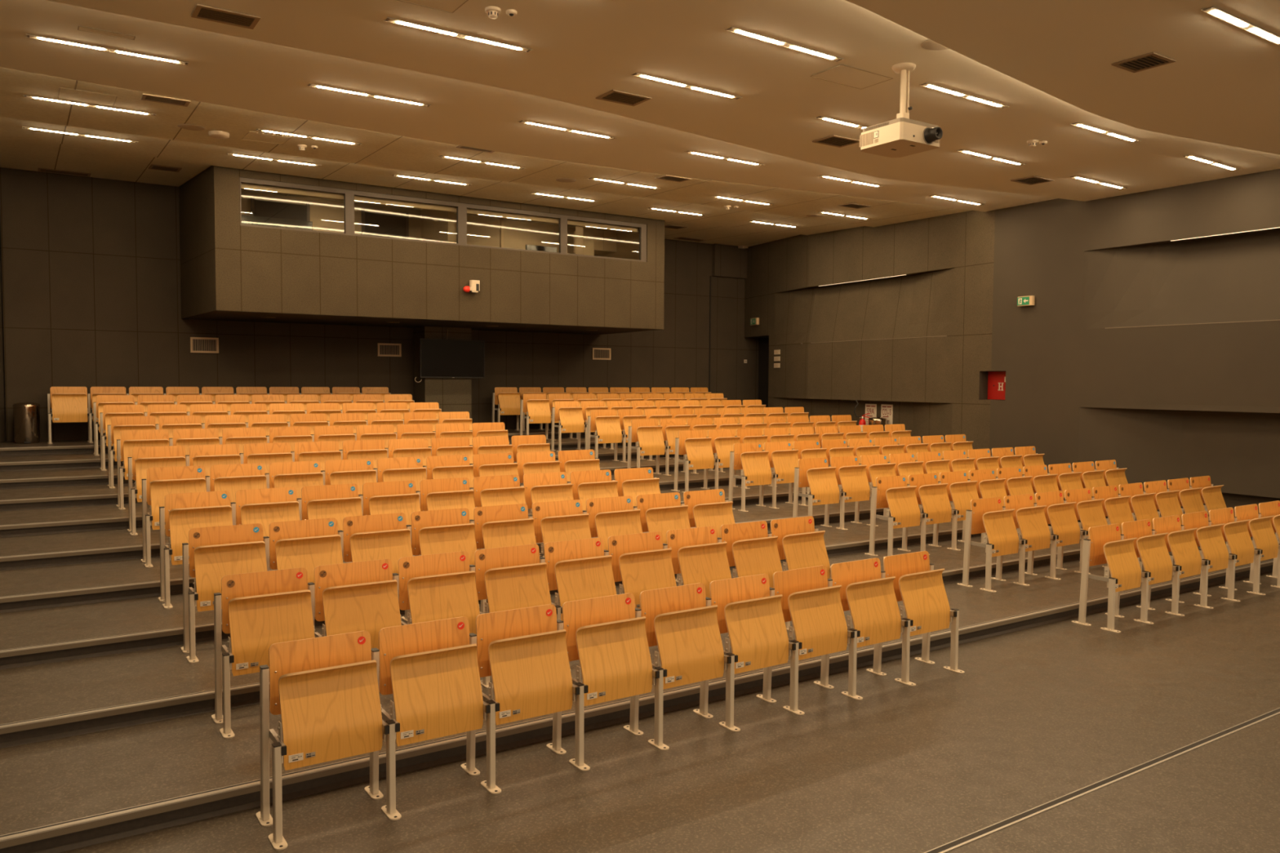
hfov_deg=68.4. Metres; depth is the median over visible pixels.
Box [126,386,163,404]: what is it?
seat
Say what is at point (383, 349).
air vent
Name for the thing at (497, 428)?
seat
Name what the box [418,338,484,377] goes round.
television
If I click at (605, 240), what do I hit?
upper cabinet
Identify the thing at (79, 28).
access hatch
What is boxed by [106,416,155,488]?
seat
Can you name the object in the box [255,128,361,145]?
recessed light
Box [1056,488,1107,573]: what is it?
seat
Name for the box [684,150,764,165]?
recessed light
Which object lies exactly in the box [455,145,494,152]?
ceiling vent
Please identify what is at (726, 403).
seat
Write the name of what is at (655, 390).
seat
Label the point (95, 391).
seat
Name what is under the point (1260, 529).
seat
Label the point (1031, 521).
seat
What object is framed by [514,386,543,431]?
seat
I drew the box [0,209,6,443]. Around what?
wall
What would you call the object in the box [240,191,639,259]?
wall
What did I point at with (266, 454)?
seat
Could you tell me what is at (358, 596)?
seat
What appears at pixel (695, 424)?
seat
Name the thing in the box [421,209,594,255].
wall booth partition
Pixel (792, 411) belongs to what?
seat
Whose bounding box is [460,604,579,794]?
seat
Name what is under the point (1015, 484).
seat
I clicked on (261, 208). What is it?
window
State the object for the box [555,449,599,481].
seat
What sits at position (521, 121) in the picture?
recessed light
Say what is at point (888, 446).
seat
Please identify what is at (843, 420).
seat
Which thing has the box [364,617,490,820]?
seat
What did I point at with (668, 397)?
seat
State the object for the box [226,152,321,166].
recessed light
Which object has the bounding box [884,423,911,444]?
seat
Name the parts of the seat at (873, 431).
backrest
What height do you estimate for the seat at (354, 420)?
0.840 m
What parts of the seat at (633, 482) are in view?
backrest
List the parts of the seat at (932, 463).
backrest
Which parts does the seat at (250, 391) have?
backrest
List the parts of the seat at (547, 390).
backrest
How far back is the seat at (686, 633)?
5.56 m
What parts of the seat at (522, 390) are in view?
leg, leg, backrest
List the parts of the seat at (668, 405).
backrest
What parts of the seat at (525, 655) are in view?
foot plate, leg, leg, foot plate, backrest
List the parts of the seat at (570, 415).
leg, leg, backrest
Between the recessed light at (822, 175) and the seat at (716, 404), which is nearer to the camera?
the recessed light at (822, 175)
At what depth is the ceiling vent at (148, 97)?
9.76 m
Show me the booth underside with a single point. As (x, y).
(218, 315)
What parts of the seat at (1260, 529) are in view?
leg, backrest, foot plate, leg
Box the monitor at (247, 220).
[241,214,312,230]
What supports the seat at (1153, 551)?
on the floor
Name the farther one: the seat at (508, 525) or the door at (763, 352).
the door at (763, 352)
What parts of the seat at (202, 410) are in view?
backrest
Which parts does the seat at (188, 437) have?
leg, backrest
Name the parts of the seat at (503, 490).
backrest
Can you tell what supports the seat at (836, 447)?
on the floor
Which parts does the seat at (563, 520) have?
backrest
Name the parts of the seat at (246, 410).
backrest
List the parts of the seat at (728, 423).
backrest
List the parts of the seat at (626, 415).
leg, leg, backrest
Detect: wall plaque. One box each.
[773,349,780,354]
[773,356,780,360]
[773,363,780,368]
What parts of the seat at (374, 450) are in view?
leg, backrest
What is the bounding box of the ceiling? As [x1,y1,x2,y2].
[0,0,1279,246]
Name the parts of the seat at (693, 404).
backrest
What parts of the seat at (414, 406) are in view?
backrest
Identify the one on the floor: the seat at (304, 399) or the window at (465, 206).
the seat at (304, 399)
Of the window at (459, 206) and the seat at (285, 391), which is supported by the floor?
the seat at (285, 391)
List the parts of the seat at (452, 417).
backrest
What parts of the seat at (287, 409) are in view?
backrest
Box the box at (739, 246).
[737,245,747,248]
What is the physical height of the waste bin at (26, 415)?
0.610 m
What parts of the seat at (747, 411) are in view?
backrest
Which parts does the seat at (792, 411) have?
backrest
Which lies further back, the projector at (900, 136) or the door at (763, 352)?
the door at (763, 352)
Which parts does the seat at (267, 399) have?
backrest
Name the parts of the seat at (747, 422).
backrest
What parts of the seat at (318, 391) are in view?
backrest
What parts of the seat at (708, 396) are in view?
backrest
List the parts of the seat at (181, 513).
leg, leg, foot plate, backrest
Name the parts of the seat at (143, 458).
leg, leg, backrest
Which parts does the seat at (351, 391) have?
backrest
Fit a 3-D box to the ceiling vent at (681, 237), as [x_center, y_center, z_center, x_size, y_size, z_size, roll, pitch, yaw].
[1.093,-4.096,20.582,0.680,0.010,0.280,-2,5,-34]
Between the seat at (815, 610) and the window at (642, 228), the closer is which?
the seat at (815, 610)
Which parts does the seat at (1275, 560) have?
leg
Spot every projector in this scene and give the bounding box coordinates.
[525,244,556,252]
[859,62,942,157]
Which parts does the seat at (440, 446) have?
backrest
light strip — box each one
[818,274,906,286]
[1172,226,1279,240]
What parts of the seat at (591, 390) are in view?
backrest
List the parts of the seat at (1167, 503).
backrest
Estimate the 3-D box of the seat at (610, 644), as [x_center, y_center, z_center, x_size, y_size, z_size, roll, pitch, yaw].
[-0.199,1.403,5.314,0.534,0.840,0.432,-2,3,-34]
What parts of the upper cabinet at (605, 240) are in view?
door, door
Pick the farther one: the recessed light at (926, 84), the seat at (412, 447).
the seat at (412, 447)
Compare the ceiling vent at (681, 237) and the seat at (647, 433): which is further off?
the ceiling vent at (681, 237)
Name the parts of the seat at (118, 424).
leg, leg, backrest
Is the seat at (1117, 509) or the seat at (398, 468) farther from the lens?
the seat at (1117, 509)
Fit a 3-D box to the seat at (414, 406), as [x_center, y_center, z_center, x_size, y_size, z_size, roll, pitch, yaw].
[-3.339,0.045,14.743,0.578,0.840,0.432,-2,3,-34]
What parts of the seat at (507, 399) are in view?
leg, leg, backrest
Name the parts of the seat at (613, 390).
backrest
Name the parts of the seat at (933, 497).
leg, backrest, leg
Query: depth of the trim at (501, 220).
16.65 m
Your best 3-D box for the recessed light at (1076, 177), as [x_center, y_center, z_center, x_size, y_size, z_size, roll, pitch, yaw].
[6.065,-3.215,12.431,1.220,0.017,0.074,-1,3,-34]
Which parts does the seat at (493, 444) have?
backrest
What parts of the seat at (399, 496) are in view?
leg, backrest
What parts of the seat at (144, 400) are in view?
backrest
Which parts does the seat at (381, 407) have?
backrest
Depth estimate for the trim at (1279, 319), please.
12.40 m
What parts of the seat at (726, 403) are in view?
backrest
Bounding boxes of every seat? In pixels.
[47,386,88,444]
[87,386,125,443]
[93,395,134,455]
[99,404,144,471]
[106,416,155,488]
[115,429,168,509]
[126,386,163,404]
[127,445,186,535]
[134,395,173,416]
[141,465,206,567]
[144,404,186,426]
[155,415,201,438]
[158,490,232,608]
[163,386,199,401]
[168,428,219,466]
[173,395,213,413]
[180,523,266,662]
[185,444,240,491]
[186,404,227,422]
[199,386,234,404]
[201,414,245,444]
[204,462,266,502]
[211,567,315,738]
[212,395,249,414]
[218,427,266,463]
[227,404,267,422]
[230,487,299,537]
[233,386,267,401]
[239,442,292,473]
[244,413,288,435]
[248,394,284,410]
[256,631,389,850]
[263,517,342,598]
[264,461,323,518]
[266,386,299,400]
[266,403,305,422]
[266,426,312,451]
[284,394,319,410]
[287,413,328,434]
[290,440,341,471]
[296,483,362,549]
[299,386,330,400]
[304,403,341,421]
[307,559,401,649]
[311,425,355,449]
[318,394,351,413]
[320,458,376,494]
[327,413,366,433]
[330,386,360,403]
[337,512,413,587]
[338,440,387,468]
[340,403,376,420]
[351,394,383,413]
[353,424,395,448]
[358,480,420,525]
[360,386,391,399]
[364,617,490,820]
[365,412,403,432]
[373,456,426,491]
[375,402,408,419]
[382,394,414,408]
[384,438,431,466]
[392,551,479,634]
[395,423,435,446]
[401,507,476,622]
[402,412,438,431]
[408,402,441,418]
[414,477,475,555]
[422,454,473,488]
[428,436,473,463]
[432,422,472,444]
[435,411,472,430]
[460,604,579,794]
[469,422,509,444]
[469,435,514,462]
[469,453,518,477]
[469,474,525,549]
[469,503,542,613]
[469,543,557,688]
[492,386,519,422]
[508,435,550,462]
[513,451,559,483]
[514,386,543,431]
[520,393,551,435]
[520,471,573,515]
[528,499,591,557]
[539,537,617,621]
[540,386,566,430]
[545,393,573,439]
[546,593,659,771]
[550,400,586,451]
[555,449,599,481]
[565,386,589,399]
[567,469,617,511]
[568,393,598,439]
[577,400,608,449]
[582,495,642,550]
[586,387,611,424]
[586,409,624,463]
[593,393,621,435]
[600,400,632,449]
[604,531,676,608]
[609,387,632,399]
[611,466,660,506]
[612,408,646,462]
[619,393,644,434]
[623,582,731,750]
[626,400,657,447]
[627,418,667,468]
[631,387,653,398]
[633,492,690,544]
[640,408,671,461]
[641,393,665,405]
[651,387,672,398]
[653,400,679,414]
[653,418,689,475]
[662,525,731,598]
[663,393,686,405]
[663,408,697,459]
[671,387,692,398]
[671,430,717,492]
[675,488,735,583]
[677,400,702,413]
[680,417,716,474]
[684,393,706,405]
[690,387,711,398]
[693,408,720,424]
[693,573,795,732]
[700,400,724,413]
[700,429,740,489]
[705,393,727,404]
[707,417,742,472]
[713,408,743,456]
[717,520,782,636]
[720,400,745,413]
[728,442,775,511]
[733,428,767,488]
[738,417,767,435]
[739,407,766,422]
[742,400,765,413]
[755,441,798,508]
[755,565,854,715]
[761,416,791,468]
[762,427,794,486]
[763,407,787,422]
[767,515,831,631]
[783,406,809,422]
[785,415,814,433]
[785,440,826,506]
[788,426,820,444]
[792,457,843,517]
[808,415,835,433]
[813,557,907,700]
[814,426,844,447]
[820,439,853,465]
[820,455,871,529]
[831,414,857,432]
[837,425,866,446]
[847,438,879,463]
[850,453,896,526]
[862,424,889,444]
[864,475,924,558]
[866,551,964,686]
[871,436,904,486]
[879,453,924,519]
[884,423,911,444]
[897,435,928,460]
[897,472,955,555]
[915,451,950,481]
[921,435,951,458]
[928,471,978,551]
[941,449,975,509]
[944,434,973,457]
[956,497,1024,592]
[957,468,1007,542]
[966,448,999,498]
[986,466,1035,537]
[991,447,1023,474]
[991,493,1055,586]
[1013,445,1044,493]
[1016,464,1065,535]
[1024,490,1084,580]
[1047,462,1083,498]
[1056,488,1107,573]
[1071,461,1106,529]
[1071,523,1147,632]
[1079,484,1133,568]
[1094,459,1133,524]
[1105,519,1178,624]
[1118,482,1159,564]
[1136,515,1207,616]
[1142,480,1182,524]
[1165,511,1234,608]
[1166,477,1208,516]
[1184,475,1228,548]
[1192,507,1260,601]
[1218,503,1279,595]
[1243,500,1279,587]
[1266,532,1279,577]
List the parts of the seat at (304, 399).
backrest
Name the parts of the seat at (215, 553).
foot plate, leg, leg, foot plate, backrest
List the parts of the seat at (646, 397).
backrest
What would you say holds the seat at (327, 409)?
on the floor
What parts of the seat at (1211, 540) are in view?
foot plate, leg, backrest, foot plate, leg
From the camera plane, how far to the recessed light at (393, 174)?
14.00 m
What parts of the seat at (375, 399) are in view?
backrest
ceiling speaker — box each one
[177,124,205,130]
[555,177,576,182]
[805,213,822,217]
[920,39,949,49]
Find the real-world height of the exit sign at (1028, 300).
0.145 m
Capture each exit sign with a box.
[750,317,759,325]
[1017,295,1035,306]
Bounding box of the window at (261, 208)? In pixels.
[250,196,310,221]
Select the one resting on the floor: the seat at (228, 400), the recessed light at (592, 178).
the seat at (228, 400)
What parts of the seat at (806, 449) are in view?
leg, leg, backrest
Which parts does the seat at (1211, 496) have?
backrest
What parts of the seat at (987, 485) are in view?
leg, backrest, leg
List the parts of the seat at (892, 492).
leg, leg, backrest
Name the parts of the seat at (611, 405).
backrest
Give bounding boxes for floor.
[0,427,1279,852]
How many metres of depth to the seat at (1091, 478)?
12.17 m
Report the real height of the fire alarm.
0.208 m
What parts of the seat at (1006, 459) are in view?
backrest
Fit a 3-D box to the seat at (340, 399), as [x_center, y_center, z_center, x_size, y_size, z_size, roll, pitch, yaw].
[-4.890,-0.094,15.153,0.534,0.840,0.432,-2,3,-34]
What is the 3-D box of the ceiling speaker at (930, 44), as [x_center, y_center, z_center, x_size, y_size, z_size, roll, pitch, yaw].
[2.393,-3.049,7.512,0.298,0.017,0.298,-1,3,-27]
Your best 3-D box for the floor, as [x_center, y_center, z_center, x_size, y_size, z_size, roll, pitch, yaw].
[1.445,1.100,9.071,17.900,1.099,22.200,-2,3,-34]
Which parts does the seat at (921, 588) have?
foot plate, leg, foot plate, leg, backrest, foot plate, leg, foot plate, leg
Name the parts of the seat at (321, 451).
leg, backrest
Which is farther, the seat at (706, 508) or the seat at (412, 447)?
the seat at (412, 447)
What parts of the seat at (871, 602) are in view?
foot plate, leg, foot plate, leg, backrest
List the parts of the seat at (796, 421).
backrest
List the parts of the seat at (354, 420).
backrest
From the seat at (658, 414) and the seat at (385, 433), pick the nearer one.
the seat at (385, 433)
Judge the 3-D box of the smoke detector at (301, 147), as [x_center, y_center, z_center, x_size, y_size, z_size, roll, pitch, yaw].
[-4.209,-3.469,11.726,0.116,0.062,0.116,-2,3,-34]
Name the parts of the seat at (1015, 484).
backrest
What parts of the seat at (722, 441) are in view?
leg, leg, backrest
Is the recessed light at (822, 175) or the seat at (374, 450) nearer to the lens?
the seat at (374, 450)
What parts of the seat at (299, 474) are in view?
leg, backrest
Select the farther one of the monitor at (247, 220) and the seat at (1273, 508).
the monitor at (247, 220)
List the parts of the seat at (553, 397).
leg, backrest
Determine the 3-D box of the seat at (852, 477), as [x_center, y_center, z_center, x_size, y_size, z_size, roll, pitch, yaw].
[2.535,0.791,11.443,0.534,0.840,0.432,-2,3,-34]
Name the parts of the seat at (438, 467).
backrest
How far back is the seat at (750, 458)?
12.11 m
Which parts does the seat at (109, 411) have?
leg, leg, backrest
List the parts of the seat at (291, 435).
backrest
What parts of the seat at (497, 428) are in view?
backrest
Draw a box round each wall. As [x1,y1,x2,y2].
[0,167,759,441]
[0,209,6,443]
[178,165,664,329]
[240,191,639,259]
[708,244,746,391]
[744,209,995,448]
[745,335,768,337]
[989,168,1279,533]
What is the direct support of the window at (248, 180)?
in the wall at (226, 264)
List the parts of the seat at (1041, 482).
backrest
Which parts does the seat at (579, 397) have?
backrest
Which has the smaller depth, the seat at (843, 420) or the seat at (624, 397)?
the seat at (843, 420)
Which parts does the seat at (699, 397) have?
backrest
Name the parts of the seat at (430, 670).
foot plate, leg, leg, foot plate, backrest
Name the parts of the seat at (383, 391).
backrest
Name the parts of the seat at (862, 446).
backrest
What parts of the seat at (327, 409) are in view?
backrest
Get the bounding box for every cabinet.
[573,228,617,255]
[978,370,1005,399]
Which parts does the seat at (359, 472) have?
leg, backrest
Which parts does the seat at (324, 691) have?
foot plate, leg, leg, foot plate, backrest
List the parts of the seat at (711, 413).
backrest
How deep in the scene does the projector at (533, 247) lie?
16.79 m
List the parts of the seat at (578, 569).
leg, leg, backrest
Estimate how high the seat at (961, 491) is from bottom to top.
0.840 m
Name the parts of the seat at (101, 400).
leg, leg, backrest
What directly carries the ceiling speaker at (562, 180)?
attached to the ceiling
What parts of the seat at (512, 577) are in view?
leg, foot plate, leg, backrest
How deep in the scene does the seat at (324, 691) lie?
4.40 m
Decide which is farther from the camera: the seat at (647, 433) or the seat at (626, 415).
the seat at (626, 415)
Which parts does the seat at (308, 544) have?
leg, backrest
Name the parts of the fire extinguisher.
tank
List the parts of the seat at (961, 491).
leg, backrest, leg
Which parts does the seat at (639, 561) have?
leg, backrest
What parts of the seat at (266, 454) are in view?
leg, backrest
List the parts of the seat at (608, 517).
backrest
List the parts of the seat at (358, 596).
leg, backrest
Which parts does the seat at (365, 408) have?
backrest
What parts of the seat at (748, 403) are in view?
backrest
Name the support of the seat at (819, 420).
on the floor
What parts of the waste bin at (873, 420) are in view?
lid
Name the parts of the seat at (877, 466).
leg, backrest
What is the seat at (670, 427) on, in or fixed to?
on the floor
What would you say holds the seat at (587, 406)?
on the floor
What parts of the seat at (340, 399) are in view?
backrest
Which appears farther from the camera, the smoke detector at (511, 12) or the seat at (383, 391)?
the seat at (383, 391)
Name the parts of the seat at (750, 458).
leg, leg, backrest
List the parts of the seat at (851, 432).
backrest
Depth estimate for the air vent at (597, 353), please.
19.91 m
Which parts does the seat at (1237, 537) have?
leg, backrest, foot plate, leg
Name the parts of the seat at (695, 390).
backrest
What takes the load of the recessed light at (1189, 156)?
in the ceiling
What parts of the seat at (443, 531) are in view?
leg, backrest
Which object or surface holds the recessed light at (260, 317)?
in the booth underside
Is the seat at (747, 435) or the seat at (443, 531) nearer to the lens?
the seat at (443, 531)
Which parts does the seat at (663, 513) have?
backrest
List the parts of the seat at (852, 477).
leg, leg, backrest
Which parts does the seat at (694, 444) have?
leg, leg, backrest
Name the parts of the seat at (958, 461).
backrest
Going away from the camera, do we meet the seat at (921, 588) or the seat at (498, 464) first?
the seat at (921, 588)
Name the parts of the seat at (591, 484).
backrest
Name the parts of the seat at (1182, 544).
foot plate, leg, backrest, foot plate, leg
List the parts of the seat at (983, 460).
backrest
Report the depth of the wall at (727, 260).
21.55 m
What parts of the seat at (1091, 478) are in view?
backrest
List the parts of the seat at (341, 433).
backrest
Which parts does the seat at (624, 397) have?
backrest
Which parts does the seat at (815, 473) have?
leg, leg, backrest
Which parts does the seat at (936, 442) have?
backrest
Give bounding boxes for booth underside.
[184,310,662,334]
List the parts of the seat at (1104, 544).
foot plate, leg, backrest, foot plate, leg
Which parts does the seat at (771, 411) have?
backrest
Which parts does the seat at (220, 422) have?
backrest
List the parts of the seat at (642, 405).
backrest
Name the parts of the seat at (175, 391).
backrest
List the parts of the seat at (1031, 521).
foot plate, leg, backrest, foot plate, leg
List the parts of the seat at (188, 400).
backrest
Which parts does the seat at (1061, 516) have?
leg, backrest, foot plate, leg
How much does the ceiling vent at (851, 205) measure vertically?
0.011 m
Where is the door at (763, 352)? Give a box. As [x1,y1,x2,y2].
[758,337,768,407]
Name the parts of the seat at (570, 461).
backrest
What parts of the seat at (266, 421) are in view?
backrest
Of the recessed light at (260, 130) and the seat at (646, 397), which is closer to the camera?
the recessed light at (260, 130)
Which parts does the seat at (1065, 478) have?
backrest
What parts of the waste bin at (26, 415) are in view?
lid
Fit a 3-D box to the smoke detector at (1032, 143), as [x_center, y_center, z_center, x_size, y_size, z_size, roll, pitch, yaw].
[4.344,-3.128,10.414,0.116,0.062,0.116,-2,3,-34]
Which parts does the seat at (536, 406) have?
leg, leg, backrest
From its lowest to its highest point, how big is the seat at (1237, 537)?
0.840 m
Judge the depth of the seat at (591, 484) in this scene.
9.44 m
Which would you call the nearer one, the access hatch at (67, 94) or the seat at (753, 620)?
the seat at (753, 620)
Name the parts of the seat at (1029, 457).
backrest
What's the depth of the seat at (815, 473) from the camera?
11.11 m
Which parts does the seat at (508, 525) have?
leg, backrest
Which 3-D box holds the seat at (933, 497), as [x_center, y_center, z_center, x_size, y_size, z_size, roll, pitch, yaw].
[3.200,0.954,10.446,0.534,0.840,0.432,-2,3,-34]
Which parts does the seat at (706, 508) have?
leg, backrest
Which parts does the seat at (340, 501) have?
leg, backrest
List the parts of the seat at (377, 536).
leg, backrest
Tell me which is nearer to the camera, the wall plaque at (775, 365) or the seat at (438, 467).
the seat at (438, 467)
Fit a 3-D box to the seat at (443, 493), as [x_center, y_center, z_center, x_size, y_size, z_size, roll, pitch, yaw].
[-1.763,0.904,8.594,0.534,0.840,0.432,-2,3,-34]
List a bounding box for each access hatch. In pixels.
[57,87,117,106]
[77,25,135,39]
[241,131,291,144]
[397,0,467,13]
[809,64,893,88]
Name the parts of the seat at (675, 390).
backrest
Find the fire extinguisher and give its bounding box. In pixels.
[853,400,870,431]
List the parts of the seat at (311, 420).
backrest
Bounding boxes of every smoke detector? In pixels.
[297,144,306,151]
[311,145,318,148]
[484,5,501,18]
[506,8,516,16]
[724,205,731,209]
[1026,139,1038,146]
[1039,140,1047,144]
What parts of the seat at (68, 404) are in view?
leg, leg, backrest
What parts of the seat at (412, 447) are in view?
backrest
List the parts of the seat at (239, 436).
leg, backrest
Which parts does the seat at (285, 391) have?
backrest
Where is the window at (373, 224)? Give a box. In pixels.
[360,208,408,239]
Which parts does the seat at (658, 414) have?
backrest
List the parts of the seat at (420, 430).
backrest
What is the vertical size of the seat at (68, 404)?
0.840 m
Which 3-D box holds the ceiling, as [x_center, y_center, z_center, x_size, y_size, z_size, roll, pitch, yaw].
[1.318,-3.274,8.817,18.200,0.580,22.300,-2,3,-34]
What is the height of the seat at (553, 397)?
0.840 m
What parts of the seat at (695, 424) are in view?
leg, backrest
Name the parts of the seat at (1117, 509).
backrest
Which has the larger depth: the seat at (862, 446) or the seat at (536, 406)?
the seat at (536, 406)
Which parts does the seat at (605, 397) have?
backrest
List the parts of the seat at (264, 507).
leg, backrest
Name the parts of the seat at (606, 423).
leg, leg, backrest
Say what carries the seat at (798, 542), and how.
on the floor
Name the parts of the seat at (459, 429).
backrest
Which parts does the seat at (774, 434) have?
backrest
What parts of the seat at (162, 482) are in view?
leg, leg, backrest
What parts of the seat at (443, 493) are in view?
leg, backrest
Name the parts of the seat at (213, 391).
backrest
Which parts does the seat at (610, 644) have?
foot plate, leg, leg, foot plate, backrest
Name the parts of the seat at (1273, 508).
leg, backrest, leg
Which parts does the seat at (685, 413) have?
backrest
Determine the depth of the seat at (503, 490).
8.87 m
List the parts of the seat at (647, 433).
leg, leg, backrest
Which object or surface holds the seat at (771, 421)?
on the floor
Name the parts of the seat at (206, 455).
leg, backrest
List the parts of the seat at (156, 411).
backrest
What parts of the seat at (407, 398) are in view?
backrest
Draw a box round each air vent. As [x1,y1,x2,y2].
[190,337,218,353]
[377,342,401,356]
[591,347,610,359]
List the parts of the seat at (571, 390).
backrest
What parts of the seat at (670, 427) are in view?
leg, leg, backrest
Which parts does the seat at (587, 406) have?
leg, leg, backrest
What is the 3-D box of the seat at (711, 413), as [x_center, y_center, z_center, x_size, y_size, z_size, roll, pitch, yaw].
[1.172,0.107,16.295,0.534,0.840,0.432,-2,3,-34]
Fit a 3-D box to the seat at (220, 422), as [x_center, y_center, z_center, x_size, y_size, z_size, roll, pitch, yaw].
[-5.292,0.277,12.009,0.534,0.840,0.432,-2,3,-34]
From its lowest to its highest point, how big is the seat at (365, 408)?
0.840 m
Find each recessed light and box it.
[22,126,137,142]
[23,94,156,115]
[26,33,189,65]
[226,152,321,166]
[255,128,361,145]
[260,316,275,318]
[306,83,431,106]
[383,17,532,52]
[391,173,471,185]
[438,155,525,168]
[518,120,616,139]
[530,192,599,201]
[588,177,660,188]
[631,71,742,99]
[648,207,706,215]
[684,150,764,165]
[711,195,773,205]
[724,26,844,62]
[750,220,797,227]
[815,115,867,128]
[817,174,884,187]
[817,211,869,219]
[919,82,1008,108]
[929,195,984,205]
[956,149,1026,165]
[1070,121,1141,142]
[1070,175,1127,189]
[1182,154,1239,170]
[1200,5,1279,44]
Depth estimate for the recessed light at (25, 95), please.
9.99 m
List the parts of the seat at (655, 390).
backrest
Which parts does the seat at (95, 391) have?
leg, leg, backrest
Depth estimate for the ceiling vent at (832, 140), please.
10.54 m
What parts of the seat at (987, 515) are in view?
foot plate, leg, backrest, foot plate, leg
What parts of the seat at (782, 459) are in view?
leg, leg, backrest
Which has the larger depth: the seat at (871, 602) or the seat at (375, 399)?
the seat at (375, 399)
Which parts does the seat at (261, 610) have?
foot plate, leg, leg, foot plate, backrest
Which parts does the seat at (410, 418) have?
backrest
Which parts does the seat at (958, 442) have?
backrest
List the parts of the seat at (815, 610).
foot plate, leg, foot plate, leg, backrest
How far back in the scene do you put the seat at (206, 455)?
9.72 m
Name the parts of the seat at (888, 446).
backrest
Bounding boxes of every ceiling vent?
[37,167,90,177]
[140,93,191,106]
[148,164,182,172]
[191,3,260,29]
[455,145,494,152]
[595,89,652,106]
[654,174,691,182]
[664,224,687,229]
[675,236,705,241]
[812,134,861,147]
[837,202,871,208]
[1010,175,1053,185]
[1111,52,1176,72]
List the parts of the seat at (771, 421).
backrest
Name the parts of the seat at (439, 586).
leg, backrest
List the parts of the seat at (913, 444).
backrest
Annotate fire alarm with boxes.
[462,280,479,292]
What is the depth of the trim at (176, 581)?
7.39 m
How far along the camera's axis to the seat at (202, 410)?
13.02 m
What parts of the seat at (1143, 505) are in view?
backrest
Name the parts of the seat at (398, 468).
backrest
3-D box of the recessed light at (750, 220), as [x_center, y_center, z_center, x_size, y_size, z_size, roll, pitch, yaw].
[2.534,-3.807,17.733,1.220,0.015,0.074,-2,5,-34]
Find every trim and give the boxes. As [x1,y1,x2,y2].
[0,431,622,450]
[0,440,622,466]
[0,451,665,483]
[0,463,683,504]
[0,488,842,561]
[0,495,1008,603]
[0,528,962,657]
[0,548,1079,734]
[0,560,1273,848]
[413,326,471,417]
[499,217,503,247]
[800,335,946,343]
[924,707,1279,852]
[1106,319,1279,328]
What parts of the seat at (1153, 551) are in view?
foot plate, leg, backrest, foot plate, leg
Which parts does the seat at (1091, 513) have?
leg, backrest, leg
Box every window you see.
[240,177,350,235]
[250,196,310,221]
[349,190,462,245]
[360,208,408,239]
[462,203,564,254]
[564,214,646,262]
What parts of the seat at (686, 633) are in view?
foot plate, leg, leg, foot plate, backrest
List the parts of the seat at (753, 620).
foot plate, leg, foot plate, leg, backrest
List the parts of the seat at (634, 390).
backrest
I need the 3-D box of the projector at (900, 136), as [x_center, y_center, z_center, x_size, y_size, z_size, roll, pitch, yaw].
[2.269,-2.742,8.089,0.503,0.692,0.610,-2,3,-34]
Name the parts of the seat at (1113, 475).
backrest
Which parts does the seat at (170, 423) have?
backrest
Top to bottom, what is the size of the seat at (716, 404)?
0.840 m
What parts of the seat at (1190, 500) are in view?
backrest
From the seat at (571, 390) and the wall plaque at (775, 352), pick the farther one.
the wall plaque at (775, 352)
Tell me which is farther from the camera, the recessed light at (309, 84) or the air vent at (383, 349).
the air vent at (383, 349)
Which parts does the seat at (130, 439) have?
leg, leg, backrest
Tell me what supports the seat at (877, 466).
on the floor
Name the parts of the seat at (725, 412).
backrest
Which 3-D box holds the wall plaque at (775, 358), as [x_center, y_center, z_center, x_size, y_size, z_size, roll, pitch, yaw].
[2.983,-1.474,20.499,0.014,0.100,0.260,-1,3,-19]
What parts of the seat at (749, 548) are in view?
backrest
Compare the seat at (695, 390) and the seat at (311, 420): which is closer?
the seat at (311, 420)
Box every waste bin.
[13,401,40,443]
[868,417,887,431]
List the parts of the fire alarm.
arm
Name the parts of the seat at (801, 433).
backrest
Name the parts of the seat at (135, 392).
backrest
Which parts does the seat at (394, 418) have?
backrest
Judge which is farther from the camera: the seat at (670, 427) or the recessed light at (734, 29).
the seat at (670, 427)
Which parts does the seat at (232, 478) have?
leg, backrest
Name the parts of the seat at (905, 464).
leg, backrest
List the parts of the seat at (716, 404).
backrest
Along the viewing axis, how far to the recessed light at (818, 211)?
16.19 m
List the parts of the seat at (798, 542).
leg, backrest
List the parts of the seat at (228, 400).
backrest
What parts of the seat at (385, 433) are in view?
backrest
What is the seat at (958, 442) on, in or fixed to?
on the floor
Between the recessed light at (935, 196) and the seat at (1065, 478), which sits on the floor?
the seat at (1065, 478)
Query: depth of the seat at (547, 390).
18.73 m
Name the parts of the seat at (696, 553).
leg, backrest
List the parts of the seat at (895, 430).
backrest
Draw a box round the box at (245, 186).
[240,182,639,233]
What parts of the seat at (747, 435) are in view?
leg, backrest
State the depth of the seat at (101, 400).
13.38 m
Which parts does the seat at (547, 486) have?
backrest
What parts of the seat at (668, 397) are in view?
backrest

